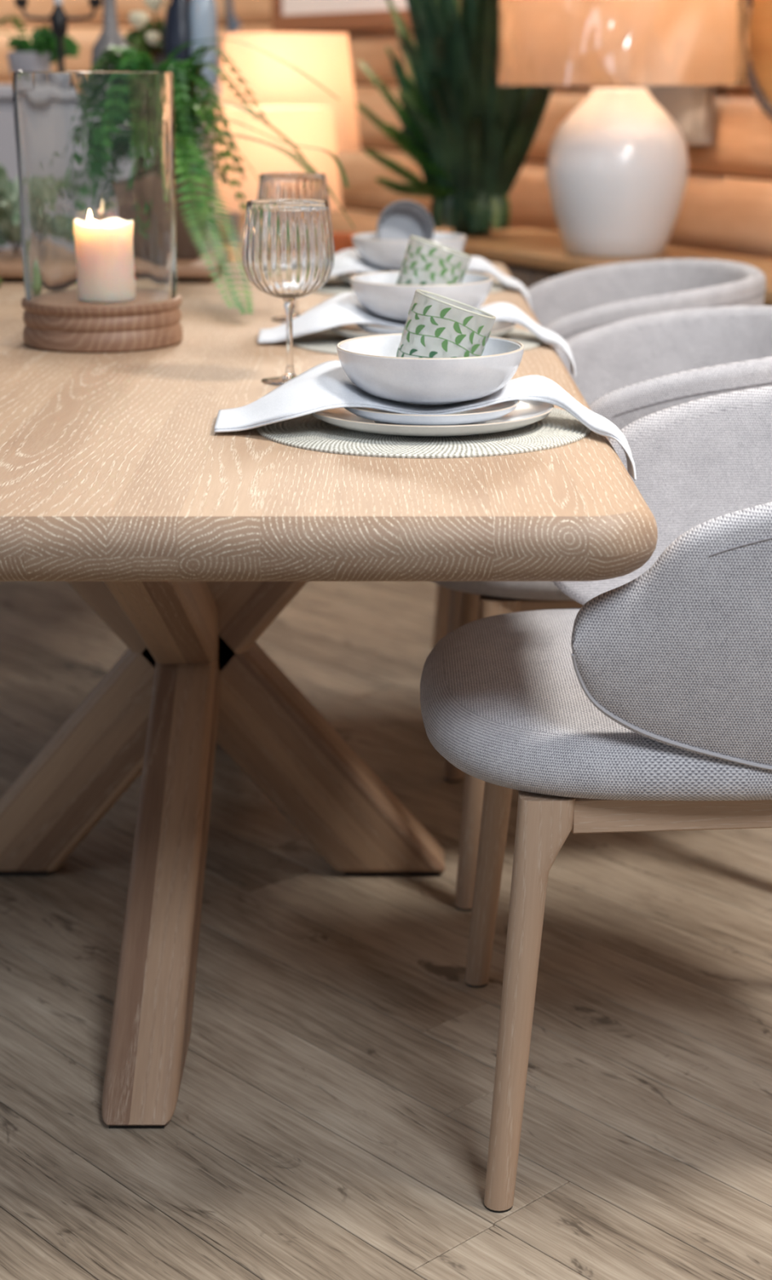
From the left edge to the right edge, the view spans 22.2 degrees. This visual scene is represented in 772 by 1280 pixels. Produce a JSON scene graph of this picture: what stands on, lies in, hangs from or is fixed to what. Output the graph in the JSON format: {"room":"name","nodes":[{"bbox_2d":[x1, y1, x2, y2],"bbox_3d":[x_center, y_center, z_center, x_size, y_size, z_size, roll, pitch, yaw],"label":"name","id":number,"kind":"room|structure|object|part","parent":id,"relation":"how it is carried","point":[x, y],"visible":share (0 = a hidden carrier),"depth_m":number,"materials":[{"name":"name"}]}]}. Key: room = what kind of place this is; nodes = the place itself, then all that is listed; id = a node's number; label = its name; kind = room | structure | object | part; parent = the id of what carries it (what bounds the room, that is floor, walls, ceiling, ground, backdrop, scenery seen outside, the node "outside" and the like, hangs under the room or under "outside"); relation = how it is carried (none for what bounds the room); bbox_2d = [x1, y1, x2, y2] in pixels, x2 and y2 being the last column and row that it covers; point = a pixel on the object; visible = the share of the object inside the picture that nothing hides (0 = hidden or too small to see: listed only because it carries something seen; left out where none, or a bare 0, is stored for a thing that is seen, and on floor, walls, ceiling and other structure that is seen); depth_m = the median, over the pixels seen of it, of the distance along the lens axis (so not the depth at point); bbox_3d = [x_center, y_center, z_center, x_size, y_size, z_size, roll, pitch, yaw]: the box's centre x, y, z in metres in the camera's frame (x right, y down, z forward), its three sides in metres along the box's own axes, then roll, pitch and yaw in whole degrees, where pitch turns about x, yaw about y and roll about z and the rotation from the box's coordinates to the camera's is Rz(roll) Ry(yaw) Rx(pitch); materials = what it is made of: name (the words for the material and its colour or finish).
{"room":"dining room","nodes":[
{"label":"dining room","id":0,"kind":"room"},
{"bbox_2d":[0,0,233,244],"bbox_3d":[-2.420,-2.507,7.661,3.600,2.800,0.126,0,16,0],"label":"wall","id":1,"kind":"structure","parent":0,"point":[85,33],"depth_m":7.65,"materials":[{"name":"brown"}]},
{"bbox_2d":[0,581,771,1279],"bbox_3d":[0.000,-0.070,4.408,9.000,0.050,10.500,0,16,0],"label":"floor","id":2,"kind":"structure","parent":0,"point":[331,1119],"depth_m":2.40,"materials":[{"name":"brown wood"}]},
{"bbox_2d":[0,84,222,248],"bbox_3d":[-1.150,-0.803,4.865,1.480,1.100,0.450,0,16,0],"label":"base cabinet","id":3,"kind":"object","parent":2,"relation":"on","point":[8,158],"visible":0.1,"depth_m":4.57,"materials":[{"name":"grey paint"}]},
{"bbox_2d":[0,15,80,74],"bbox_3d":[-0.854,-1.429,4.765,0.164,0.160,0.221,14,21,40],"label":"potted plant","id":4,"kind":"object","parent":3,"relation":"on","point":[38,55],"visible":0.84,"depth_m":4.75,"materials":[{"name":"green plant"}]},
{"bbox_3d":[-0.866,-1.392,4.787,0.110,0.076,0.110,0,16,0],"label":"pot","id":5,"kind":"part","parent":4,"relation":"part of","materials":[{"name":"grey paint"}]},
{"bbox_2d":[14,0,102,71],"bbox_3d":[-0.754,-1.418,4.540,0.204,0.264,0.080,0,16,0],"label":"candelabra","id":6,"kind":"object","parent":3,"relation":"on","point":[59,19],"visible":0.73,"depth_m":4.53,"materials":[{"name":"black metal"}]},
{"bbox_2d":[14,0,27,7],"bbox_3d":[-0.839,-1.467,4.525,0.034,0.023,0.034,0,16,0],"label":"candle cup","id":7,"kind":"object","parent":6,"relation":"on","point":[19,3],"depth_m":4.51,"materials":[{"name":"black metal"}]},
{"bbox_3d":[-0.799,-1.445,4.532,0.089,0.033,0.009,0,16,0],"label":"arm","id":8,"kind":"part","parent":6,"relation":"part of","materials":[{"name":"black metal"}]},
{"bbox_3d":[-0.710,-1.445,4.532,0.089,0.033,0.009,0,16,0],"label":"arm","id":9,"kind":"part","parent":6,"relation":"part of","materials":[{"name":"black metal"}]},
{"bbox_2d":[88,0,102,7],"bbox_3d":[-0.669,-1.467,4.525,0.034,0.023,0.034,0,16,0],"label":"candle cup","id":10,"kind":"object","parent":6,"relation":"on","point":[93,3],"depth_m":4.51,"materials":[{"name":"black metal"}]},
{"bbox_2d":[90,0,129,71],"bbox_3d":[-0.638,-1.419,4.550,0.096,0.260,0.096,0,16,0],"label":"bottle vase","id":11,"kind":"object","parent":3,"relation":"on","point":[110,34],"visible":0.57,"depth_m":4.53,"materials":[{"name":"grey ceramic"}]},
{"bbox_2d":[123,0,168,69],"bbox_3d":[-0.538,-1.458,4.719,0.170,0.239,0.205,14,21,40],"label":"bunch","id":12,"kind":"object","parent":3,"relation":"on","point":[148,38],"visible":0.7,"depth_m":4.68,"materials":[{"name":"white plant"}]},
{"bbox_3d":[-0.568,-1.427,4.706,0.004,0.070,0.086,8,18,25],"label":"stem","id":13,"kind":"part","parent":12,"relation":"part of","materials":[{"name":"green plant"}]},
{"bbox_3d":[-0.551,-1.409,4.711,0.004,0.035,0.077,1,16,3],"label":"stem","id":14,"kind":"part","parent":12,"relation":"part of","materials":[{"name":"plant"}]},
{"bbox_3d":[-0.548,-1.446,4.701,0.004,0.109,0.078,-1,16,-2],"label":"stem","id":15,"kind":"part","parent":12,"relation":"part of","materials":[{"name":"plant"}]},
{"bbox_2d":[162,0,190,62],"bbox_3d":[-0.478,-1.419,4.586,0.090,0.240,0.090,0,16,0],"label":"vase","id":16,"kind":"object","parent":3,"relation":"on","point":[176,25],"visible":0.54,"depth_m":4.55,"materials":[{"name":"blue glass"}]},
{"bbox_2d":[188,0,218,85],"bbox_3d":[-0.421,-1.430,4.525,0.064,0.296,0.064,0,16,0],"label":"glass bottle","id":17,"kind":"object","parent":3,"relation":"on","point":[202,13],"visible":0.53,"depth_m":4.51,"materials":[{"name":"blue"}]},
{"bbox_2d":[222,244,242,261],"bbox_3d":[-0.510,-0.814,5.795,0.820,0.600,1.060,0,16,0],"label":"console table","id":18,"kind":"object","parent":2,"relation":"on","point":[229,248],"visible":0.02,"depth_m":5.95,"materials":[{"name":"brown wood"}]},
{"bbox_2d":[215,106,342,249],"bbox_3d":[-0.305,-1.243,5.419,0.370,0.435,0.370,0,16,0],"label":"table lamp","id":19,"kind":"object","parent":18,"relation":"on","point":[304,126],"visible":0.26,"depth_m":5.25,"materials":[{"name":"beige fabric"}]},
{"bbox_2d":[218,32,360,151],"bbox_3d":[-0.295,-1.488,5.899,0.440,0.635,0.440,0,16,0],"label":"table lamp","id":20,"kind":"object","parent":18,"relation":"on","point":[325,57],"visible":0.35,"depth_m":5.68,"materials":[{"name":"beige fabric"}]},
{"bbox_2d":[333,232,356,253],"bbox_3d":[-0.125,-1.048,5.341,0.116,0.105,0.116,0,16,0],"label":"terracotta pot","id":21,"kind":"object","parent":18,"relation":"on","point":[342,241],"visible":0.12,"depth_m":5.28,"materials":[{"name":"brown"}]},
{"bbox_2d":[0,261,657,1128],"bbox_3d":[-0.280,-0.094,3.068,1.074,0.750,2.458,0,16,0],"label":"dining table","id":22,"kind":"object","parent":2,"relation":"on","point":[188,540],"visible":0.66,"depth_m":2.35,"materials":[{"name":"brown wood"}]},
{"bbox_2d":[21,294,182,352],"bbox_3d":[-0.420,-0.475,2.914,0.236,0.067,0.236,0,16,0],"label":"candle stand","id":23,"kind":"object","parent":22,"relation":"on","point":[115,328],"visible":0.8,"depth_m":2.82,"materials":[{"name":"brown wood"}]},
{"bbox_2d":[11,71,177,305],"bbox_3d":[-0.420,-0.661,2.859,0.230,0.320,0.230,0,16,0],"label":"glass","id":24,"kind":"object","parent":23,"relation":"on","point":[95,149],"visible":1,"depth_m":2.77,"materials":[{"name":"clear glass"}]},
{"bbox_2d":[0,248,229,280],"bbox_3d":[-0.565,-0.737,3.869,0.490,0.034,0.340,0,16,0],"label":"wooden tray","id":25,"kind":"object","parent":22,"relation":"on","point":[11,264],"visible":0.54,"depth_m":3.71,"materials":[{"name":"brown wood"}]},
{"bbox_2d":[0,164,22,254],"bbox_3d":[-0.716,-0.845,3.855,0.276,0.176,0.335,-5,17,-16],"label":"bunch","id":26,"kind":"object","parent":25,"relation":"on","point":[10,215],"visible":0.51,"depth_m":3.81,"materials":[{"name":"green plant"}]},
{"bbox_3d":[-0.704,-0.815,3.853,0.071,0.119,0.123,2,16,8],"label":"stem","id":27,"kind":"part","parent":26,"relation":"part of","materials":[{"name":"green plant"}]},
{"bbox_2d":[88,38,355,314],"bbox_3d":[-0.279,-0.871,3.570,0.465,0.428,0.988,-9,19,-28],"label":"potted fern","id":28,"kind":"object","parent":22,"relation":"on","point":[193,189],"visible":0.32,"depth_m":3.71,"materials":[{"name":"green plant"}]},
{"bbox_2d":[175,172,213,258],"bbox_3d":[-0.435,-0.831,3.852,0.183,0.155,0.183,0,16,0],"label":"leaf","id":29,"kind":"object","parent":28,"relation":"on","point":[185,248],"depth_m":3.79,"materials":[{"name":"green plant"}]},
{"bbox_2d":[241,198,334,385],"bbox_3d":[-0.125,-0.448,2.531,0.119,0.230,0.119,0,16,0],"label":"wine glass","id":30,"kind":"object","parent":22,"relation":"on","point":[288,251],"visible":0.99,"depth_m":2.47,"materials":[{"name":"clear glass"}]},
{"bbox_2d":[241,198,334,298],"bbox_3d":[-0.125,-0.499,2.516,0.119,0.122,0.119,0,16,0],"label":"glass bowl","id":31,"kind":"object","parent":30,"relation":"on","point":[288,251],"depth_m":2.47,"materials":[{"name":"clear glass"}]},
{"bbox_3d":[-0.125,-0.399,2.546,0.019,0.087,0.019,0,16,0],"label":"stem","id":32,"kind":"part","parent":30,"relation":"part of","materials":[{"name":"clear glass"}]},
{"bbox_2d":[257,172,330,322],"bbox_3d":[-0.148,-0.629,3.150,0.119,0.230,0.119,0,16,0],"label":"wine glass","id":33,"kind":"object","parent":22,"relation":"on","point":[313,185],"visible":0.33,"depth_m":3.08,"materials":[{"name":"clear glass"}]},
{"bbox_2d":[257,172,330,213],"bbox_3d":[-0.148,-0.681,3.135,0.119,0.122,0.119,0,16,0],"label":"glass bowl","id":34,"kind":"object","parent":33,"relation":"on","point":[313,185],"depth_m":3.08,"materials":[{"name":"clear glass"}]},
{"bbox_3d":[-0.148,-0.580,3.165,0.019,0.087,0.019,0,16,0],"label":"stem","id":35,"kind":"part","parent":33,"relation":"part of","materials":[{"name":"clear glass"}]},
{"bbox_2d":[315,276,507,294],"bbox_3d":[0.036,-0.661,3.662,0.382,0.004,0.382,-11,20,-34],"label":"placemat","id":36,"kind":"object","parent":22,"relation":"on","point":[334,286],"visible":0.09,"depth_m":3.62,"materials":[{"name":"beige fabric"}]},
{"bbox_2d":[334,269,484,283],"bbox_3d":[0.043,-0.673,3.658,0.282,0.021,0.282,0,16,0],"label":"dinner plate","id":37,"kind":"object","parent":36,"relation":"on","point":[345,277],"visible":0.06,"depth_m":3.68,"materials":[{"name":"white ceramic"}]},
{"bbox_2d":[355,271,370,274],"bbox_3d":[0.043,-0.679,3.657,0.204,0.019,0.204,0,16,0],"label":"plate","id":38,"kind":"object","parent":37,"relation":"on","point":[357,273],"visible":0.04,"depth_m":3.62,"materials":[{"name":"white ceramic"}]},
{"bbox_2d":[351,231,466,271],"bbox_3d":[0.043,-0.719,3.645,0.212,0.060,0.212,0,16,0],"label":"bowl","id":39,"kind":"object","parent":38,"relation":"on","point":[388,255],"visible":0.57,"depth_m":3.58,"materials":[{"name":"white ceramic"}]},
{"bbox_2d":[377,200,434,239],"bbox_3d":[0.033,-0.756,3.625,0.106,0.111,0.094,-1,16,-5],"label":"cup","id":40,"kind":"object","parent":39,"relation":"in","point":[401,220],"visible":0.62,"depth_m":3.65,"materials":[{"name":"grey ceramic"}]},
{"bbox_2d":[330,248,532,310],"bbox_3d":[0.036,-0.667,3.650,0.491,0.094,0.216,3,17,9],"label":"napkin","id":41,"kind":"object","parent":37,"relation":"on","point":[347,260],"visible":0.53,"depth_m":3.61,"materials":[{"name":"white fabric"}]},
{"bbox_2d":[293,328,544,354],"bbox_3d":[0.046,-0.452,2.947,0.382,0.004,0.382,-11,20,-34],"label":"placemat","id":42,"kind":"object","parent":22,"relation":"on","point":[326,340],"visible":0.11,"depth_m":2.92,"materials":[{"name":"beige fabric"}]},
{"bbox_2d":[330,320,515,338],"bbox_3d":[0.053,-0.464,2.943,0.282,0.021,0.282,0,16,0],"label":"dinner plate","id":43,"kind":"object","parent":42,"relation":"on","point":[500,327],"visible":0.22,"depth_m":2.93,"materials":[{"name":"white ceramic"}]},
{"bbox_2d":[355,323,404,333],"bbox_3d":[0.053,-0.469,2.942,0.204,0.019,0.204,0,16,0],"label":"plate","id":44,"kind":"object","parent":43,"relation":"on","point":[373,328],"visible":0.21,"depth_m":2.87,"materials":[{"name":"white ceramic"}]},
{"bbox_2d":[350,271,493,321],"bbox_3d":[0.053,-0.509,2.930,0.212,0.060,0.212,0,16,0],"label":"bowl","id":45,"kind":"object","parent":44,"relation":"on","point":[379,293],"visible":0.67,"depth_m":2.86,"materials":[{"name":"white ceramic"}]},
{"bbox_2d":[395,235,471,284],"bbox_3d":[0.070,-0.542,2.913,0.114,0.113,0.096,-3,17,-11],"label":"cup","id":46,"kind":"object","parent":45,"relation":"in","point":[425,261],"visible":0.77,"depth_m":2.87,"materials":[{"name":"white ceramic"}]},
{"bbox_2d":[395,276,426,284],"bbox_3d":[0.060,-0.522,2.919,0.091,0.028,0.091,18,13,-5],"label":"print","id":47,"kind":"object","parent":46,"relation":"attached to","point":[401,280],"depth_m":2.88,"materials":[{"name":"green paint"}]},
{"bbox_2d":[257,291,576,376],"bbox_3d":[0.046,-0.458,2.935,0.491,0.094,0.216,3,17,9],"label":"napkin","id":48,"kind":"object","parent":43,"relation":"on","point":[343,308],"visible":0.75,"depth_m":2.90,"materials":[{"name":"white fabric"}]},
{"bbox_2d":[256,407,591,457],"bbox_3d":[0.043,-0.246,2.246,0.382,0.004,0.382,11,20,34],"label":"placemat","id":49,"kind":"object","parent":22,"relation":"on","point":[560,428],"visible":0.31,"depth_m":2.15,"materials":[{"name":"white wicker"}]},
{"bbox_2d":[311,400,554,436],"bbox_3d":[0.050,-0.259,2.243,0.282,0.021,0.282,0,16,0],"label":"dinner plate","id":50,"kind":"object","parent":49,"relation":"on","point":[527,412],"visible":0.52,"depth_m":2.15,"materials":[{"name":"white ceramic"}]},
{"bbox_2d":[214,360,636,479],"bbox_3d":[0.043,-0.253,2.234,0.491,0.094,0.216,3,17,9],"label":"napkin","id":51,"kind":"object","parent":50,"relation":"on","point":[326,385],"visible":0.84,"depth_m":2.21,"materials":[{"name":"white fabric"}]},
{"bbox_2d":[336,333,524,404],"bbox_3d":[0.050,-0.304,2.229,0.212,0.060,0.212,0,16,0],"label":"bowl","id":52,"kind":"object","parent":51,"relation":"on","point":[371,362],"visible":0.96,"depth_m":2.15,"materials":[{"name":"white ceramic"}]},
{"bbox_2d":[395,288,496,357],"bbox_3d":[0.067,-0.337,2.212,0.114,0.113,0.096,-3,17,-11],"label":"cup","id":53,"kind":"object","parent":52,"relation":"in","point":[437,326],"visible":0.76,"depth_m":2.17,"materials":[{"name":"white ceramic"}]},
{"bbox_2d":[402,302,491,356],"bbox_3d":[0.069,-0.350,2.210,0.095,0.054,0.095,18,13,-5],"label":"print","id":54,"kind":"object","parent":53,"relation":"on","point":[431,329],"depth_m":2.17,"materials":[{"name":"green paint"}]},
{"bbox_2d":[344,400,519,425],"bbox_3d":[0.050,-0.264,2.241,0.204,0.019,0.204,0,16,0],"label":"plate","id":55,"kind":"object","parent":50,"relation":"on","point":[499,410],"visible":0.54,"depth_m":2.16,"materials":[{"name":"white ceramic"}]},
{"bbox_2d":[420,386,771,1213],"bbox_3d":[0.363,0.138,2.197,0.652,0.795,0.599,0,16,0],"label":"dining chair","id":56,"kind":"object","parent":2,"relation":"on","point":[646,705],"visible":0.91,"depth_m":1.98,"materials":[{"name":"grey fabric"}]},
{"bbox_3d":[0.145,0.239,2.473,0.057,0.449,0.038,4,23,-2],"label":"leg","id":57,"kind":"part","parent":56,"relation":"part of","materials":[{"name":"brown wood"}]},
{"bbox_3d":[0.145,0.372,2.020,0.057,0.449,0.038,4,10,-1],"label":"leg","id":58,"kind":"part","parent":56,"relation":"part of","materials":[{"name":"brown wood"}]},
{"bbox_3d":[0.304,0.052,2.189,0.532,0.080,0.540,0,16,0],"label":"seat","id":59,"kind":"part","parent":56,"relation":"part of","materials":[{"name":"grey fabric"}]},
{"bbox_3d":[0.433,-0.081,2.133,0.509,0.338,0.596,0,16,0],"label":"backrest","id":60,"kind":"part","parent":56,"relation":"part of","materials":[{"name":"grey fabric"}]},
{"bbox_3d":[0.346,0.171,1.999,0.321,0.038,0.023,-1,16,-5],"label":"rail","id":61,"kind":"part","parent":56,"relation":"part of","materials":[{"name":"brown wood"}]},
{"bbox_2d":[432,257,766,648],"bbox_3d":[0.355,-0.292,3.665,0.652,0.795,0.599,0,16,0],"label":"dining chair","id":62,"kind":"object","parent":2,"relation":"on","point":[570,304],"visible":0.19,"depth_m":3.76,"materials":[{"name":"grey fabric"}]},
{"bbox_3d":[0.137,-0.191,3.941,0.057,0.449,0.038,4,23,-2],"label":"leg","id":63,"kind":"part","parent":62,"relation":"part of","materials":[{"name":"brown wood"}]},
{"bbox_3d":[0.137,-0.058,3.488,0.057,0.449,0.038,4,10,-1],"label":"leg","id":64,"kind":"part","parent":62,"relation":"part of","materials":[{"name":"brown wood"}]},
{"bbox_3d":[0.425,-0.511,3.602,0.509,0.338,0.596,0,16,0],"label":"backrest","id":65,"kind":"part","parent":62,"relation":"part of","materials":[{"name":"grey fabric"}]},
{"bbox_2d":[432,305,771,911],"bbox_3d":[0.358,-0.076,2.926,0.652,0.795,0.599,0,16,0],"label":"dining chair","id":66,"kind":"object","parent":2,"relation":"on","point":[628,371],"visible":0.14,"depth_m":3.04,"materials":[{"name":"grey fabric"}]},
{"bbox_3d":[0.140,0.026,3.202,0.057,0.449,0.038,4,23,-2],"label":"leg","id":67,"kind":"part","parent":66,"relation":"part of","materials":[{"name":"brown wood"}]},
{"bbox_3d":[0.140,0.158,2.749,0.057,0.449,0.038,4,10,-1],"label":"leg","id":68,"kind":"part","parent":66,"relation":"part of","materials":[{"name":"brown wood"}]},
{"bbox_3d":[0.299,-0.161,2.918,0.532,0.080,0.540,0,16,0],"label":"seat","id":69,"kind":"part","parent":66,"relation":"part of","materials":[{"name":"grey fabric"}]},
{"bbox_3d":[0.341,-0.042,2.728,0.321,0.038,0.023,-1,16,-5],"label":"rail","id":70,"kind":"part","parent":66,"relation":"part of","materials":[{"name":"brown wood"}]},
{"bbox_3d":[0.428,-0.295,2.862,0.509,0.338,0.596,0,16,0],"label":"backrest","id":71,"kind":"part","parent":66,"relation":"part of","materials":[{"name":"grey fabric"}]},
{"bbox_2d":[444,227,771,306],"bbox_3d":[0.852,-0.481,4.480,0.446,0.700,2.680,-9,18,-27],"label":"sideboard","id":72,"kind":"object","parent":2,"relation":"on","point":[532,256],"visible":0.12,"depth_m":4.88,"materials":[{"name":"brown wood"}]},
{"bbox_2d":[355,0,553,235],"bbox_3d":[0.204,-1.517,5.273,0.569,0.842,0.462,0,16,0],"label":"leafy plant","id":73,"kind":"object","parent":72,"relation":"on","point":[470,138],"visible":0.94,"depth_m":5.22,"materials":[{"name":"green plant"}]},
{"bbox_3d":[0.235,-1.134,5.375,0.122,0.050,0.122,0,16,0],"label":"pot","id":74,"kind":"part","parent":73,"relation":"part of","materials":[{"name":"green"}]},
{"bbox_3d":[0.214,-0.723,5.206,0.019,0.555,0.636,-9,18,-27],"label":"door","id":75,"kind":"part","parent":72,"relation":"part of","materials":[{"name":"brown wood"}]},
{"bbox_3d":[0.522,-0.562,4.659,0.019,0.555,0.636,-9,18,-27],"label":"door","id":76,"kind":"part","parent":72,"relation":"part of","materials":[{"name":"brown wood"}]},
{"bbox_2d":[494,0,751,257],"bbox_3d":[0.564,-1.320,4.739,0.602,0.764,0.612,0,16,0],"label":"table lamp","id":77,"kind":"object","parent":72,"relation":"on","point":[618,164],"visible":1,"depth_m":4.63,"materials":[{"name":"white ceramic"}]},
{"bbox_3d":[0.564,-1.409,4.715,0.032,0.173,0.032,0,16,0],"label":"stem","id":78,"kind":"part","parent":77,"relation":"part of","materials":[{"name":"beige metal"}]},
{"bbox_3d":[0.564,-1.511,4.685,0.552,0.358,0.552,0,16,0],"label":"lamp shade","id":79,"kind":"part","parent":77,"relation":"part of","materials":[{"name":"orange"}]},
{"bbox_2d":[232,0,771,259],"bbox_3d":[1.373,-1.463,4.096,0.128,2.800,8.000,-9,18,-27],"label":"wall","id":80,"kind":"structure","parent":0,"point":[726,205],"depth_m":5.67,"materials":[{"name":"brown"}]},
{"bbox_2d":[271,0,412,31],"bbox_3d":[-0.139,-2.403,6.523,0.028,0.720,1.100,-9,18,-27],"label":"picture frame","id":81,"kind":"object","parent":80,"relation":"attached to","point":[286,15],"visible":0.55,"depth_m":6.67,"materials":[{"name":"white"}]},
{"bbox_2d":[282,0,408,14],"bbox_3d":[-0.132,-2.404,6.527,0.008,0.618,0.998,-9,18,-27],"label":"print","id":82,"kind":"object","parent":81,"relation":"on","point":[289,6],"depth_m":6.67},
{"bbox_2d":[626,84,715,144],"bbox_3d":[0.722,-1.405,5.144,0.040,0.200,0.400,-9,18,-27],"label":"box","id":83,"kind":"object","parent":80,"relation":"attached to","point":[692,108],"visible":0.23,"depth_m":5.02,"materials":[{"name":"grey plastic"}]},
{"bbox_2d":[746,0,771,119],"bbox_3d":[0.991,-1.449,4.618,0.031,0.495,0.496,-9,18,-27],"label":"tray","id":84,"kind":"object","parent":80,"relation":"attached to","point":[761,18],"visible":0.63,"depth_m":4.78,"materials":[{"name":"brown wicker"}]}
]}

